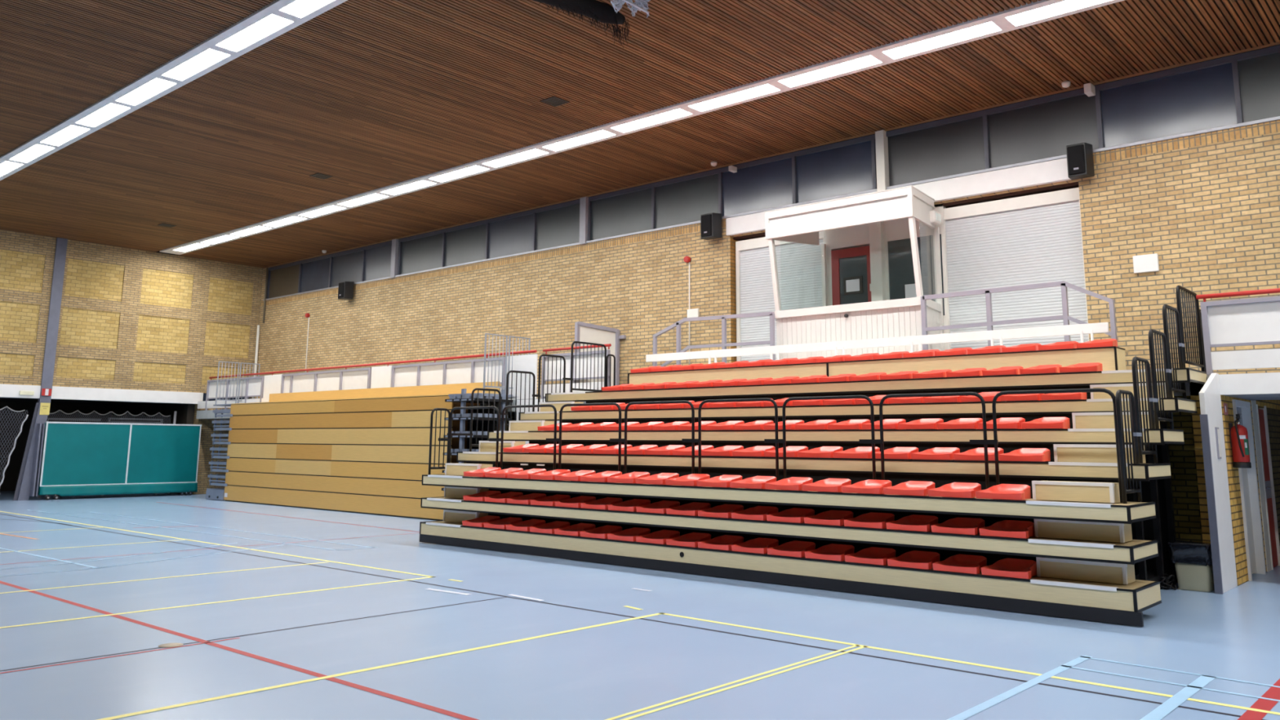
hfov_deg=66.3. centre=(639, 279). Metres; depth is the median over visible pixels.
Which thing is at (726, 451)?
seat
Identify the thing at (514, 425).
step
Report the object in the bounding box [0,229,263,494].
wall
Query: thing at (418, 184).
diffuser
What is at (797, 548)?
seat
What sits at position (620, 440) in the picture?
hoop
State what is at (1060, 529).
step
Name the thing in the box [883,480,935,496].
seat
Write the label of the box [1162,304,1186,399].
guard rail
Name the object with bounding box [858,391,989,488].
hoop
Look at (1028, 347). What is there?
seat
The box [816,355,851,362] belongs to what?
seat
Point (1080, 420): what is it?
step
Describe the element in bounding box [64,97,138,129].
ceiling light
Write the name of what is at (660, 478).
seat
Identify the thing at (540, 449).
seat
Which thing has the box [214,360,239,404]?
guard rail
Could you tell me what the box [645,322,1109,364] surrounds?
board
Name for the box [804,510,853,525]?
seat
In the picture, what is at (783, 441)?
hoop
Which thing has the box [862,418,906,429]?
seat
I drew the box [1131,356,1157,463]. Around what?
guard rail
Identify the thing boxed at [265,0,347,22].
ceiling light
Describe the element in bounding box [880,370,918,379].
seat
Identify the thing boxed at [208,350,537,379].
handrail
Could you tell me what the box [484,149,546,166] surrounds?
diffuser
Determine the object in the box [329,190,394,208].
ceiling light
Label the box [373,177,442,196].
ceiling light
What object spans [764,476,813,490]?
seat
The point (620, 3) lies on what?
net
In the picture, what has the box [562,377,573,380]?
coupling
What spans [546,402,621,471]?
hoop
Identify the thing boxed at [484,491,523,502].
seat
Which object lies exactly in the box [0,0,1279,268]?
ceiling
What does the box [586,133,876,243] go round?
window
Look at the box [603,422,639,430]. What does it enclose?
seat
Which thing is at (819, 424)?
seat
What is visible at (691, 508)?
seat
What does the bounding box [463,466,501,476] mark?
seat
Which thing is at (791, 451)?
seat
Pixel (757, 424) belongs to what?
seat
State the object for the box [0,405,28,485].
net
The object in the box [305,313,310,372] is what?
fire alarm
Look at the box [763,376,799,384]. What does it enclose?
seat
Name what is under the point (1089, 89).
sensor
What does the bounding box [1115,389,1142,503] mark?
guard rail
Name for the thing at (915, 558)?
seat
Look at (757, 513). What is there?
seat
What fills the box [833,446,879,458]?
seat
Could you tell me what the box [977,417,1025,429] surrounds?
seat
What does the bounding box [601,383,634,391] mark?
seat
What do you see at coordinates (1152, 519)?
stand
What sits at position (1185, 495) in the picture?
wall
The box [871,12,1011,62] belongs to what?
ceiling light
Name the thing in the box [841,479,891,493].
seat
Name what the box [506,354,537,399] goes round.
column cover
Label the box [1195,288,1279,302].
handrail
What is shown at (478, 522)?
seat
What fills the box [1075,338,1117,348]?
seat
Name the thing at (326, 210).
diffuser
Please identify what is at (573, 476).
seat
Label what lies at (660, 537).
seat
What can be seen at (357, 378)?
panel
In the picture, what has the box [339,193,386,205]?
diffuser
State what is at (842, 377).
seat
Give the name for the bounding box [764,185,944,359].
booth
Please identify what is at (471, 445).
guard rail
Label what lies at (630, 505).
seat
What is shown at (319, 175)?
ceiling vent
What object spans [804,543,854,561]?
seat
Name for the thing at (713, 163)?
smoke detector
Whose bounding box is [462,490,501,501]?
seat
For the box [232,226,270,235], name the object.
diffuser
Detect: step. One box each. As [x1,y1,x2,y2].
[443,509,488,523]
[444,462,493,475]
[444,486,488,498]
[478,440,525,452]
[508,420,554,431]
[538,401,583,411]
[1031,480,1119,502]
[1034,519,1132,542]
[1035,556,1135,584]
[1053,444,1146,462]
[1071,411,1159,428]
[1089,382,1173,399]
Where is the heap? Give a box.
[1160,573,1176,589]
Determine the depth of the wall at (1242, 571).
11.22 m
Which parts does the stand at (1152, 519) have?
board, black trim, black trim, black trim, black trim, black trim, black trim, black trim, bench trim, panel, panel, panel, panel, panel, panel, panel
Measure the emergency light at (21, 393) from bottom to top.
0.100 m
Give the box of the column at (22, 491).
[13,237,67,500]
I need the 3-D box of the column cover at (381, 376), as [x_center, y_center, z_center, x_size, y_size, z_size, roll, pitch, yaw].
[-5.809,2.365,22.016,0.770,0.850,0.040,-8,-13,41]
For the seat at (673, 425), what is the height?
0.128 m
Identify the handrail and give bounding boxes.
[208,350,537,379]
[542,343,611,354]
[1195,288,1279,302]
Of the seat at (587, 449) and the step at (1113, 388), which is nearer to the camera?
the step at (1113, 388)
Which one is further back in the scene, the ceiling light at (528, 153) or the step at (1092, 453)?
the ceiling light at (528, 153)
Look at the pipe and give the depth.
29.17 m
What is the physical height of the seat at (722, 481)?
0.128 m
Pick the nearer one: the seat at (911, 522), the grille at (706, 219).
the seat at (911, 522)
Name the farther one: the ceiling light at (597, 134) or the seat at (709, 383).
the ceiling light at (597, 134)
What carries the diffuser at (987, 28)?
attached to the ceiling light at (984, 27)
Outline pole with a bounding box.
[167,411,176,494]
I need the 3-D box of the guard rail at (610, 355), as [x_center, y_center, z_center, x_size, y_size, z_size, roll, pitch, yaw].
[-0.547,1.782,18.240,0.032,0.796,0.242,-8,-13,41]
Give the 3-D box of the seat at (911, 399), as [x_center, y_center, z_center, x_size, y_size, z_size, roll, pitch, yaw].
[3.365,1.471,12.153,0.423,0.128,0.400,-8,-13,41]
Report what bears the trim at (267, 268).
attached to the wall at (1207, 204)
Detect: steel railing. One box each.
[653,311,775,367]
[920,280,1117,350]
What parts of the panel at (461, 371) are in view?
post, post, post, rail, post, post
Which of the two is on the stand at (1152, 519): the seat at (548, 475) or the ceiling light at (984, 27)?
the seat at (548, 475)
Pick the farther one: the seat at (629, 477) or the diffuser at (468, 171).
the diffuser at (468, 171)
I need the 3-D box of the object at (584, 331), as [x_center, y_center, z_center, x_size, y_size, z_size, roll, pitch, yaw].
[-0.805,1.602,19.266,1.084,1.505,0.212,5,-11,-26]
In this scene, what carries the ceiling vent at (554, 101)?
in the ceiling
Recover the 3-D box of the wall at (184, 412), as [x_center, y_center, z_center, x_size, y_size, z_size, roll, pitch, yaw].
[-17.907,4.267,25.778,5.000,2.800,10.000,-8,-13,41]
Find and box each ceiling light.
[0,140,62,164]
[0,159,30,179]
[30,120,97,148]
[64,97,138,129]
[104,71,185,108]
[149,41,240,84]
[166,240,213,253]
[193,232,243,245]
[202,6,304,55]
[223,223,275,237]
[255,213,311,228]
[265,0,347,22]
[290,202,351,218]
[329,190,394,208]
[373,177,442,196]
[420,161,496,183]
[473,144,555,169]
[533,125,623,153]
[600,102,700,135]
[678,77,787,114]
[767,48,891,90]
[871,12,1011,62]
[994,0,1124,31]
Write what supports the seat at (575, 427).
on the stand at (1152, 519)
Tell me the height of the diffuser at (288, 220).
0.020 m
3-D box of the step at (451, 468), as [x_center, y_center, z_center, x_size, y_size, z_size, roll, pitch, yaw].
[-2.611,2.889,14.951,0.796,0.174,0.280,-8,-13,41]
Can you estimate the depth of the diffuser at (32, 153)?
17.90 m
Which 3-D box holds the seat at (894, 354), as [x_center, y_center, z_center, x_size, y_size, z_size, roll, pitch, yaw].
[3.542,1.054,13.724,0.415,0.128,0.400,-8,-13,41]
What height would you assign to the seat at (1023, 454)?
0.128 m
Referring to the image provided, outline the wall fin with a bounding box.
[1199,373,1237,594]
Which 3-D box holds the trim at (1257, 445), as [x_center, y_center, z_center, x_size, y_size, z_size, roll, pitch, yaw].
[7.682,2.483,12.425,0.320,2.300,0.270,-8,-13,41]
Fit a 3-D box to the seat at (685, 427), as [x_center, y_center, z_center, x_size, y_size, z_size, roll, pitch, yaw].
[0.808,1.998,13.452,0.427,0.128,0.400,-8,-13,41]
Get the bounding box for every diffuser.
[0,160,22,175]
[10,144,53,161]
[42,124,88,144]
[76,103,128,125]
[117,78,174,103]
[164,48,228,79]
[175,243,207,251]
[201,235,236,243]
[217,13,291,49]
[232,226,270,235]
[265,216,305,226]
[281,0,332,15]
[301,205,344,216]
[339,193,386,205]
[382,180,434,194]
[430,165,487,181]
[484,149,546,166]
[543,129,613,150]
[612,108,689,131]
[689,84,778,110]
[779,55,879,85]
[884,21,999,57]
[1006,0,1105,24]
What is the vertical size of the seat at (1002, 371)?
0.128 m
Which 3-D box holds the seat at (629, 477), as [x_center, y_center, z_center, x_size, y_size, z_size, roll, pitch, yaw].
[-0.121,2.513,12.475,0.438,0.128,0.400,-8,-13,41]
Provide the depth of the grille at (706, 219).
18.06 m
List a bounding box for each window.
[262,240,391,300]
[395,199,579,277]
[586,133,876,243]
[884,233,949,315]
[885,44,1279,189]
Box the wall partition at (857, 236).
[826,203,951,350]
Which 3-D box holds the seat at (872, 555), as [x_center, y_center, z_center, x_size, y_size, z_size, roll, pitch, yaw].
[2.414,2.854,10.154,0.438,0.128,0.400,-8,-13,41]
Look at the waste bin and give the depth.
10.42 m
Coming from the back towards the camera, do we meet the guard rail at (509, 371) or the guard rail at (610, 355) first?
the guard rail at (610, 355)
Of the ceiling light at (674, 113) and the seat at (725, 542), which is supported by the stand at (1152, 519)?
the seat at (725, 542)
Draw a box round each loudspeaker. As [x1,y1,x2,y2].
[337,281,354,299]
[700,212,721,239]
[1066,142,1094,179]
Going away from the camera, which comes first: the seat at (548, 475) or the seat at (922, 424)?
the seat at (922, 424)
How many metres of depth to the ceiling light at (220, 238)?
25.43 m
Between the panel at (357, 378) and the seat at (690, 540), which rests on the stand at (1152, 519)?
the seat at (690, 540)
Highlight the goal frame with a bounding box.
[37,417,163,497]
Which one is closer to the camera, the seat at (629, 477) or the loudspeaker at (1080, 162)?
the seat at (629, 477)
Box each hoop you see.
[438,405,499,466]
[488,404,556,470]
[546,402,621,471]
[609,400,694,474]
[681,397,778,481]
[764,395,875,479]
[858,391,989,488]
[969,387,1122,502]
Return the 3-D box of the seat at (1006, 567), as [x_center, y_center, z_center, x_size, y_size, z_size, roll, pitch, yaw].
[3.498,2.705,9.213,0.438,0.128,0.400,-8,-13,41]
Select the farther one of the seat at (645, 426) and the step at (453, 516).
the step at (453, 516)
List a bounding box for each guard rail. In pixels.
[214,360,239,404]
[237,362,260,403]
[428,408,450,475]
[469,387,501,451]
[482,333,507,394]
[504,370,535,431]
[507,335,530,394]
[537,354,565,411]
[570,341,606,392]
[605,354,615,386]
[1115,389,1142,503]
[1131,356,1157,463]
[1148,328,1173,429]
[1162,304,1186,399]
[1175,284,1204,371]
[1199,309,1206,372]
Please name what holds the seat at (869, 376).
on the stand at (1152, 519)
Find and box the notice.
[39,402,50,414]
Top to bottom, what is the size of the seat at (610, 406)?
0.128 m
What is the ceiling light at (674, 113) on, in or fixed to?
attached to the ceiling
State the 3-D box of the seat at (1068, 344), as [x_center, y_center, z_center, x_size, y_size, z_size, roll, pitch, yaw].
[5.252,0.819,12.240,0.415,0.128,0.400,-8,-13,41]
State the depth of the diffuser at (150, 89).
14.68 m
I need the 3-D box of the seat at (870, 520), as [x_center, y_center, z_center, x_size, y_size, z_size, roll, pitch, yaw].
[2.416,2.501,10.213,0.438,0.128,0.400,-8,-13,41]
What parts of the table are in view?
frame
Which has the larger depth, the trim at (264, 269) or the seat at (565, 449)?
the trim at (264, 269)
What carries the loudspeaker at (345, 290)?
attached to the wall at (1207, 204)
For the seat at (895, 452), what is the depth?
10.78 m
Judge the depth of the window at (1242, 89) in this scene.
14.06 m
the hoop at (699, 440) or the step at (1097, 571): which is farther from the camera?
the hoop at (699, 440)
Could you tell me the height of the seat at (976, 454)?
0.128 m
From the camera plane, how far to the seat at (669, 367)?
16.30 m
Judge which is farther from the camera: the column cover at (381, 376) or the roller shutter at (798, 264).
the column cover at (381, 376)
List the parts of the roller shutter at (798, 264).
guide rail, guide rail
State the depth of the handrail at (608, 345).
18.99 m
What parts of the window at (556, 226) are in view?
pane, pane, sill, pane, pane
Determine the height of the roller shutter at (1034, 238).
2.830 m
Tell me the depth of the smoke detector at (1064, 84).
14.04 m
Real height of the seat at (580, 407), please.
0.128 m
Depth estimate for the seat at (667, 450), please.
12.95 m
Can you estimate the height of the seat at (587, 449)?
0.128 m
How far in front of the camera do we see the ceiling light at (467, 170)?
19.00 m
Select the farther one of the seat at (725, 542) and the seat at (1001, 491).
the seat at (725, 542)
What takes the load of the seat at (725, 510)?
on the stand at (1152, 519)
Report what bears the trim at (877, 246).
attached to the wall at (1207, 204)
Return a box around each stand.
[205,381,512,520]
[419,346,1207,626]
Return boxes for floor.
[0,490,1279,719]
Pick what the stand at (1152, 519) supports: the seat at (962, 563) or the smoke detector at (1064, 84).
the seat at (962, 563)
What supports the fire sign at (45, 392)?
attached to the column at (22, 491)
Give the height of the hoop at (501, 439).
1.038 m
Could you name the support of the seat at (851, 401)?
on the stand at (1152, 519)
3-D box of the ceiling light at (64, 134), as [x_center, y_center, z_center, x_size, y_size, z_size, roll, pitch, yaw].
[-9.881,-2.501,16.817,1.640,0.060,0.520,-8,-13,41]
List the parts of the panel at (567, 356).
post, post, infill panel, rail, rail, post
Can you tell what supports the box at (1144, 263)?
attached to the wall at (1207, 204)
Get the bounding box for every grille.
[337,282,344,297]
[701,213,711,236]
[1066,144,1085,174]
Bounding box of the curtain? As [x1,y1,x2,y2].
[532,0,629,48]
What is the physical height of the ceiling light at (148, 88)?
0.060 m
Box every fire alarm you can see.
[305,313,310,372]
[683,256,690,364]
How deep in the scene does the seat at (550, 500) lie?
13.37 m
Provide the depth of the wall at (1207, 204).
18.54 m
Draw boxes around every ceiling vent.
[157,222,176,227]
[309,173,333,179]
[540,96,569,106]
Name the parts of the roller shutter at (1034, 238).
guide rail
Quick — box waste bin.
[1168,540,1213,591]
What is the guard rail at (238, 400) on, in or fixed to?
on the stand at (362, 451)
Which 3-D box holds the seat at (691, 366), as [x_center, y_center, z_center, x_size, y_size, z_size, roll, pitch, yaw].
[0.807,1.430,16.100,0.415,0.128,0.400,-8,-13,41]
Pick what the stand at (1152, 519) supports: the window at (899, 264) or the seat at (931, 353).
the seat at (931, 353)
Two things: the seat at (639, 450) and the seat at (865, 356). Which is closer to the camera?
the seat at (639, 450)
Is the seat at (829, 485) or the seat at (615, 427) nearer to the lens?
the seat at (829, 485)
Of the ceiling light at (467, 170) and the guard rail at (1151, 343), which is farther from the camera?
the ceiling light at (467, 170)
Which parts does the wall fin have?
recessed handle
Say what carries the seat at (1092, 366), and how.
on the stand at (1152, 519)
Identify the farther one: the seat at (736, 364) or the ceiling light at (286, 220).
the ceiling light at (286, 220)
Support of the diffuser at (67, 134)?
attached to the ceiling light at (64, 134)
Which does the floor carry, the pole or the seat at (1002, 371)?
the pole
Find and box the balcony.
[195,348,1279,419]
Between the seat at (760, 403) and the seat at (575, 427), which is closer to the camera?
the seat at (760, 403)
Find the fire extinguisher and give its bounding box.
[1228,413,1251,467]
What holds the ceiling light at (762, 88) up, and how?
attached to the ceiling
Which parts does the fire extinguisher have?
lever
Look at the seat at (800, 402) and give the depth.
12.94 m
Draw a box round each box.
[687,308,699,317]
[1132,253,1159,273]
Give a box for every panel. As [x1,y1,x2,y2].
[204,375,264,410]
[280,367,371,393]
[391,356,505,389]
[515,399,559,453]
[541,350,610,398]
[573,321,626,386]
[1200,296,1279,374]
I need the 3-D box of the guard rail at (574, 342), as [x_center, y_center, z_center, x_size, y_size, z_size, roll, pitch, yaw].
[-0.929,1.621,17.825,0.036,0.965,0.906,-8,-13,41]
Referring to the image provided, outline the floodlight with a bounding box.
[929,210,941,225]
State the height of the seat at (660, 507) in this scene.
0.128 m
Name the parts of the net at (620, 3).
edge cord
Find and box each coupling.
[447,433,472,435]
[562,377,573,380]
[1133,432,1142,436]
[1149,398,1158,402]
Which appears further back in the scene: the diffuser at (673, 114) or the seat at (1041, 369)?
the diffuser at (673, 114)
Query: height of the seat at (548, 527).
0.128 m
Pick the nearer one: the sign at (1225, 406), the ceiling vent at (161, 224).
the sign at (1225, 406)
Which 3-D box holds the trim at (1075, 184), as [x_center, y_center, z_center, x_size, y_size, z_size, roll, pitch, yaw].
[4.120,-1.091,16.256,6.170,0.080,0.220,-8,-13,41]
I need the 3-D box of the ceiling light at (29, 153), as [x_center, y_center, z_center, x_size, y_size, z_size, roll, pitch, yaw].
[-11.112,-2.332,17.886,1.640,0.060,0.520,-8,-13,41]
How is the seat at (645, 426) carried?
on the stand at (1152, 519)
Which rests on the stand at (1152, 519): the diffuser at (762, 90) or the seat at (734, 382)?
the seat at (734, 382)
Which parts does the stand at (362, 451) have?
joint trim, joint trim, joint trim, joint trim, joint trim, joint trim, joint trim, folded backrest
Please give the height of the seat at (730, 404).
0.128 m
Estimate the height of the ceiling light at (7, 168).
0.060 m
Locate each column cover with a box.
[262,373,283,398]
[370,365,391,388]
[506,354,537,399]
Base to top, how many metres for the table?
1.930 m
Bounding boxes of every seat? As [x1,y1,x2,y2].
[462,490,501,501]
[462,515,500,527]
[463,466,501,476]
[483,517,522,528]
[484,467,523,477]
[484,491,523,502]
[502,444,539,452]
[506,468,546,479]
[506,493,546,504]
[506,519,546,531]
[524,444,559,453]
[529,520,569,533]
[530,469,570,479]
[530,494,570,506]
[537,422,572,431]
[546,444,583,453]
[554,523,595,536]
[555,470,595,480]
[555,495,595,507]
[558,422,593,431]
[568,444,607,453]
[570,405,595,410]
[580,422,616,431]
[580,471,622,482]
[580,497,622,509]
[580,524,622,538]
[591,402,625,410]
[593,444,632,453]
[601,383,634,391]
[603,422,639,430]
[607,471,649,483]
[607,498,650,511]
[607,527,650,541]
[613,403,643,409]
[621,444,657,454]
[622,382,654,390]
[626,422,664,430]
[630,365,661,373]
[635,404,659,409]
[635,472,679,484]
[635,500,679,513]
[635,529,679,544]
[643,382,676,389]
[644,444,685,454]
[650,364,681,372]
[651,421,689,430]
[658,400,694,408]
[665,380,699,388]
[665,473,710,485]
[666,502,711,515]
[666,532,711,547]
[671,363,703,370]
[672,444,713,455]
[677,421,716,430]
[683,400,713,408]
[688,379,723,387]
[693,362,725,369]
[696,475,742,487]
[697,503,743,518]
[697,534,743,550]
[701,445,743,456]
[704,420,744,430]
[708,401,740,408]
[712,378,747,386]
[715,360,748,368]
[729,475,776,488]
[731,506,777,520]
[731,537,778,554]
[732,445,775,456]
[733,420,773,430]
[735,398,772,407]
[737,377,773,385]
[739,359,773,367]
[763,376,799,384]
[763,397,798,406]
[763,420,804,430]
[764,357,798,365]
[764,445,808,457]
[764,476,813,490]
[766,507,814,523]
[767,540,815,557]
[789,356,824,364]
[791,374,827,383]
[792,399,829,405]
[794,419,836,430]
[797,446,843,457]
[801,478,851,492]
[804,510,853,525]
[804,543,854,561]
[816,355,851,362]
[818,373,856,382]
[822,398,860,404]
[827,419,870,429]
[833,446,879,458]
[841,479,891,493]
[844,352,879,360]
[844,512,894,528]
[844,546,895,564]
[848,372,886,381]
[854,395,893,404]
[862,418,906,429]
[871,447,918,459]
[872,351,909,359]
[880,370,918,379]
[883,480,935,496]
[885,514,937,531]
[887,550,939,569]
[888,396,927,404]
[898,418,943,429]
[902,349,940,357]
[911,368,951,378]
[911,447,959,459]
[923,395,963,403]
[928,482,981,497]
[931,517,985,534]
[932,554,986,573]
[934,347,972,355]
[937,417,982,429]
[946,368,986,377]
[953,447,1004,460]
[960,391,1002,402]
[967,345,1005,354]
[975,484,1031,500]
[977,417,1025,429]
[978,520,1035,538]
[981,558,1036,578]
[982,365,1023,375]
[998,448,1050,461]
[1000,393,1044,401]
[1001,343,1041,352]
[1019,364,1062,374]
[1021,417,1070,428]
[1038,341,1078,350]
[1040,392,1087,399]
[1058,362,1102,373]
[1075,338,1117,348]
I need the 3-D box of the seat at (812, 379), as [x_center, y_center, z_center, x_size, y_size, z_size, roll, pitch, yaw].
[2.413,1.399,13.827,0.418,0.128,0.400,-8,-13,41]
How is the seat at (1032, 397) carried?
on the stand at (1152, 519)
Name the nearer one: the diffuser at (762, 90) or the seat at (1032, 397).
the seat at (1032, 397)
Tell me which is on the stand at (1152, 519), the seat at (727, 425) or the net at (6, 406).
the seat at (727, 425)
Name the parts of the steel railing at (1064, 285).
post, post, rail, post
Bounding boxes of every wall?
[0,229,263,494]
[0,397,195,493]
[248,120,1279,466]
[1166,395,1202,542]
[1189,377,1279,586]
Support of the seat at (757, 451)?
on the stand at (1152, 519)
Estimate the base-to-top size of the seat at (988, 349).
0.128 m
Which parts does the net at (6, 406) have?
scalloped cord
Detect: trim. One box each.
[0,383,203,404]
[261,268,266,301]
[262,267,268,323]
[390,239,399,278]
[578,196,588,244]
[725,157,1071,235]
[733,182,1079,240]
[869,221,886,301]
[875,129,889,191]
[1250,400,1271,572]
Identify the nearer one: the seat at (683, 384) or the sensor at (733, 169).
the seat at (683, 384)
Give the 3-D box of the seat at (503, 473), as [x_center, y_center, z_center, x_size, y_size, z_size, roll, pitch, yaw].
[-1.926,2.761,14.042,0.438,0.128,0.400,-8,-13,41]
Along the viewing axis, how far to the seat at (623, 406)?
15.05 m
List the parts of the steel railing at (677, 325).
post, rail, post, post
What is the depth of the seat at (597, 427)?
14.64 m
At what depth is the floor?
7.56 m
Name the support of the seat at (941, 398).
on the stand at (1152, 519)
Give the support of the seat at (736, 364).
on the stand at (1152, 519)
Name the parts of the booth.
post, post, sill, post, post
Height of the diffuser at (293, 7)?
0.020 m
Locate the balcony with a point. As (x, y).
(1249, 386)
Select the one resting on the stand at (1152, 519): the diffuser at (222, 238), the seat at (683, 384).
the seat at (683, 384)
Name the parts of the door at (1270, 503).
lock plate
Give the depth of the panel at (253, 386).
26.45 m
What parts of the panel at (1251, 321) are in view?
post, rail, infill panel, rail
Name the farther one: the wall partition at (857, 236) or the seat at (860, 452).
the wall partition at (857, 236)
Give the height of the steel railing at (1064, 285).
1.129 m
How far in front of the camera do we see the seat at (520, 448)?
14.80 m
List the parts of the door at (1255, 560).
glass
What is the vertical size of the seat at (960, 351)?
0.128 m
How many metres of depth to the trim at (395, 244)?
25.11 m
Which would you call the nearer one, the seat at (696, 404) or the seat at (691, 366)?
the seat at (696, 404)
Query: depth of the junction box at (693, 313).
18.39 m
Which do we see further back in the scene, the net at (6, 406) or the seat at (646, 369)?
the net at (6, 406)
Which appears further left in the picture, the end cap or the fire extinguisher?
the end cap
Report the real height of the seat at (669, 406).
0.128 m
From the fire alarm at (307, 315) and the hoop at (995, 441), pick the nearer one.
the hoop at (995, 441)
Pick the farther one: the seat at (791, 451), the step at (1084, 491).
the seat at (791, 451)
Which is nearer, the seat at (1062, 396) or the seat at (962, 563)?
the seat at (962, 563)
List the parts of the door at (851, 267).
notice frame, glass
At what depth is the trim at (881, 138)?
16.16 m
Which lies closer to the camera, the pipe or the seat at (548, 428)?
the seat at (548, 428)
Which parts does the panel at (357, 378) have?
post, post, post, rail, post, post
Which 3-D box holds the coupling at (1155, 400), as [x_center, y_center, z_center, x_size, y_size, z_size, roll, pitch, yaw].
[5.120,1.200,9.784,0.040,0.035,0.190,-8,-13,41]
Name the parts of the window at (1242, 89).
pane, pane, sill, pane, pane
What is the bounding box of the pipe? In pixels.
[252,324,260,398]
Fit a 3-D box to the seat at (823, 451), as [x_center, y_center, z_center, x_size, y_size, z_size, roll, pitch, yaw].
[2.132,2.006,11.431,0.431,0.128,0.400,-8,-13,41]
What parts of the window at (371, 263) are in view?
pane, pane, sill, pane, pane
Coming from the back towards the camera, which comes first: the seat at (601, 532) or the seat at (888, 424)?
the seat at (601, 532)
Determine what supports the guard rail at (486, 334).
on the stand at (362, 451)
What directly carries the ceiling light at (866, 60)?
attached to the ceiling
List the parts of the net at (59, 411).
scalloped cord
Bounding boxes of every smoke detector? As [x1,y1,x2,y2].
[711,161,716,166]
[1061,80,1070,88]
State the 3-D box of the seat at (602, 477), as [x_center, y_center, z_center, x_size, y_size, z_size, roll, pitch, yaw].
[-0.482,2.562,12.788,0.438,0.128,0.400,-8,-13,41]
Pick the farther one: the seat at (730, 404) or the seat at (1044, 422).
the seat at (730, 404)
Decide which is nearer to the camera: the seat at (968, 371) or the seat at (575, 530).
the seat at (968, 371)
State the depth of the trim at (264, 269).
29.55 m
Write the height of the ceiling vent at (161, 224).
0.010 m
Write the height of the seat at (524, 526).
0.128 m
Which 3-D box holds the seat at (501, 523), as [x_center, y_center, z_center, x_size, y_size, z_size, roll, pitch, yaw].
[-1.923,3.450,13.920,0.438,0.128,0.400,-8,-13,41]
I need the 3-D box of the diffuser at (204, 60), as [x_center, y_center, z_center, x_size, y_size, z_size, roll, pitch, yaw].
[-6.176,-3.005,13.619,1.470,0.020,0.290,-8,-13,41]
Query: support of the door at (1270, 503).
in the wall at (1242, 571)
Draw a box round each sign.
[41,388,52,395]
[1222,403,1228,414]
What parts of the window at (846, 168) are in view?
pane, pane, sill, pane, pane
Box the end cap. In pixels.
[159,248,185,254]
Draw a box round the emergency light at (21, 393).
[19,391,34,395]
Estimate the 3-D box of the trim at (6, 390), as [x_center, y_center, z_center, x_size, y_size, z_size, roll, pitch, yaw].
[-19.442,2.051,20.282,0.320,0.320,20.870,-8,-13,41]
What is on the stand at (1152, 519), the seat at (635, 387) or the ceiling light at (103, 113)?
the seat at (635, 387)
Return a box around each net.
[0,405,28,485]
[46,409,171,423]
[610,0,649,17]
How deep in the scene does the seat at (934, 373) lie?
12.55 m
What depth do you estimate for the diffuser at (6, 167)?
18.84 m
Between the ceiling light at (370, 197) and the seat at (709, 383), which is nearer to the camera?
the seat at (709, 383)
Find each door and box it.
[831,245,871,305]
[1231,399,1266,581]
[1256,404,1279,569]
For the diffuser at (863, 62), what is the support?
attached to the ceiling light at (866, 60)
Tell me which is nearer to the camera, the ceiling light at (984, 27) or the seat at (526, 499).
the ceiling light at (984, 27)
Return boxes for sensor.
[728,165,737,173]
[1083,82,1095,97]
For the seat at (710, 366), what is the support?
on the stand at (1152, 519)
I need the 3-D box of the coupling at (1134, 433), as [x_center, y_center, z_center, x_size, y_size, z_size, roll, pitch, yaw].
[4.685,1.457,9.243,0.040,0.035,0.160,-8,-13,41]
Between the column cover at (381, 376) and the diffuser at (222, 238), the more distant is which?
the diffuser at (222, 238)
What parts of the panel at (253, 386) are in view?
post, post, rail, infill panel, rail, post, post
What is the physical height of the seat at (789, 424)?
0.128 m
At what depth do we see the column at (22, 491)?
25.00 m
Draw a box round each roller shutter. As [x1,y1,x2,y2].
[735,230,827,361]
[943,187,1088,349]
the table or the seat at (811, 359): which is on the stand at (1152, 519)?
the seat at (811, 359)
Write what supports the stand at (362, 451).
on the floor
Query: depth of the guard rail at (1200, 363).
11.28 m
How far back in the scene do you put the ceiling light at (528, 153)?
17.94 m
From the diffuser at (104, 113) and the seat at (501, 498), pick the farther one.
the diffuser at (104, 113)
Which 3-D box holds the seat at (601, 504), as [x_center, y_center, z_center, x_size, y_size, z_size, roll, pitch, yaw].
[-0.474,2.898,12.724,0.438,0.128,0.400,-8,-13,41]
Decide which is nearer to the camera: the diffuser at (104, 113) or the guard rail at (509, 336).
the diffuser at (104, 113)
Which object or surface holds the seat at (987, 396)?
on the stand at (1152, 519)
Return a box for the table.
[29,421,201,500]
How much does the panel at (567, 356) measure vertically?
0.900 m
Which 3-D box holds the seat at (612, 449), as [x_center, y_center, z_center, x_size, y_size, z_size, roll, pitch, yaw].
[-0.354,2.347,13.590,0.431,0.128,0.400,-8,-13,41]
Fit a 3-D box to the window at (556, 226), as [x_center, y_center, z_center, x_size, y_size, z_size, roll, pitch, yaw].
[-3.683,-0.898,22.948,6.820,0.995,0.130,-8,-13,41]
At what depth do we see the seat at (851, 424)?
11.88 m
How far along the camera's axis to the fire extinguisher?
11.13 m
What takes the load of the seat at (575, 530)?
on the stand at (1152, 519)
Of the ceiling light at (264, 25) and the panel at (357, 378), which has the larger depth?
the panel at (357, 378)
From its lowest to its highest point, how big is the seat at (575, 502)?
0.128 m
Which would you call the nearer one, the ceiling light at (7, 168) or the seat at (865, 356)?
the seat at (865, 356)
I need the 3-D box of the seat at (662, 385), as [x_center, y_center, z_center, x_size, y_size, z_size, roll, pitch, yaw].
[0.345,1.683,15.622,0.418,0.128,0.400,-8,-13,41]

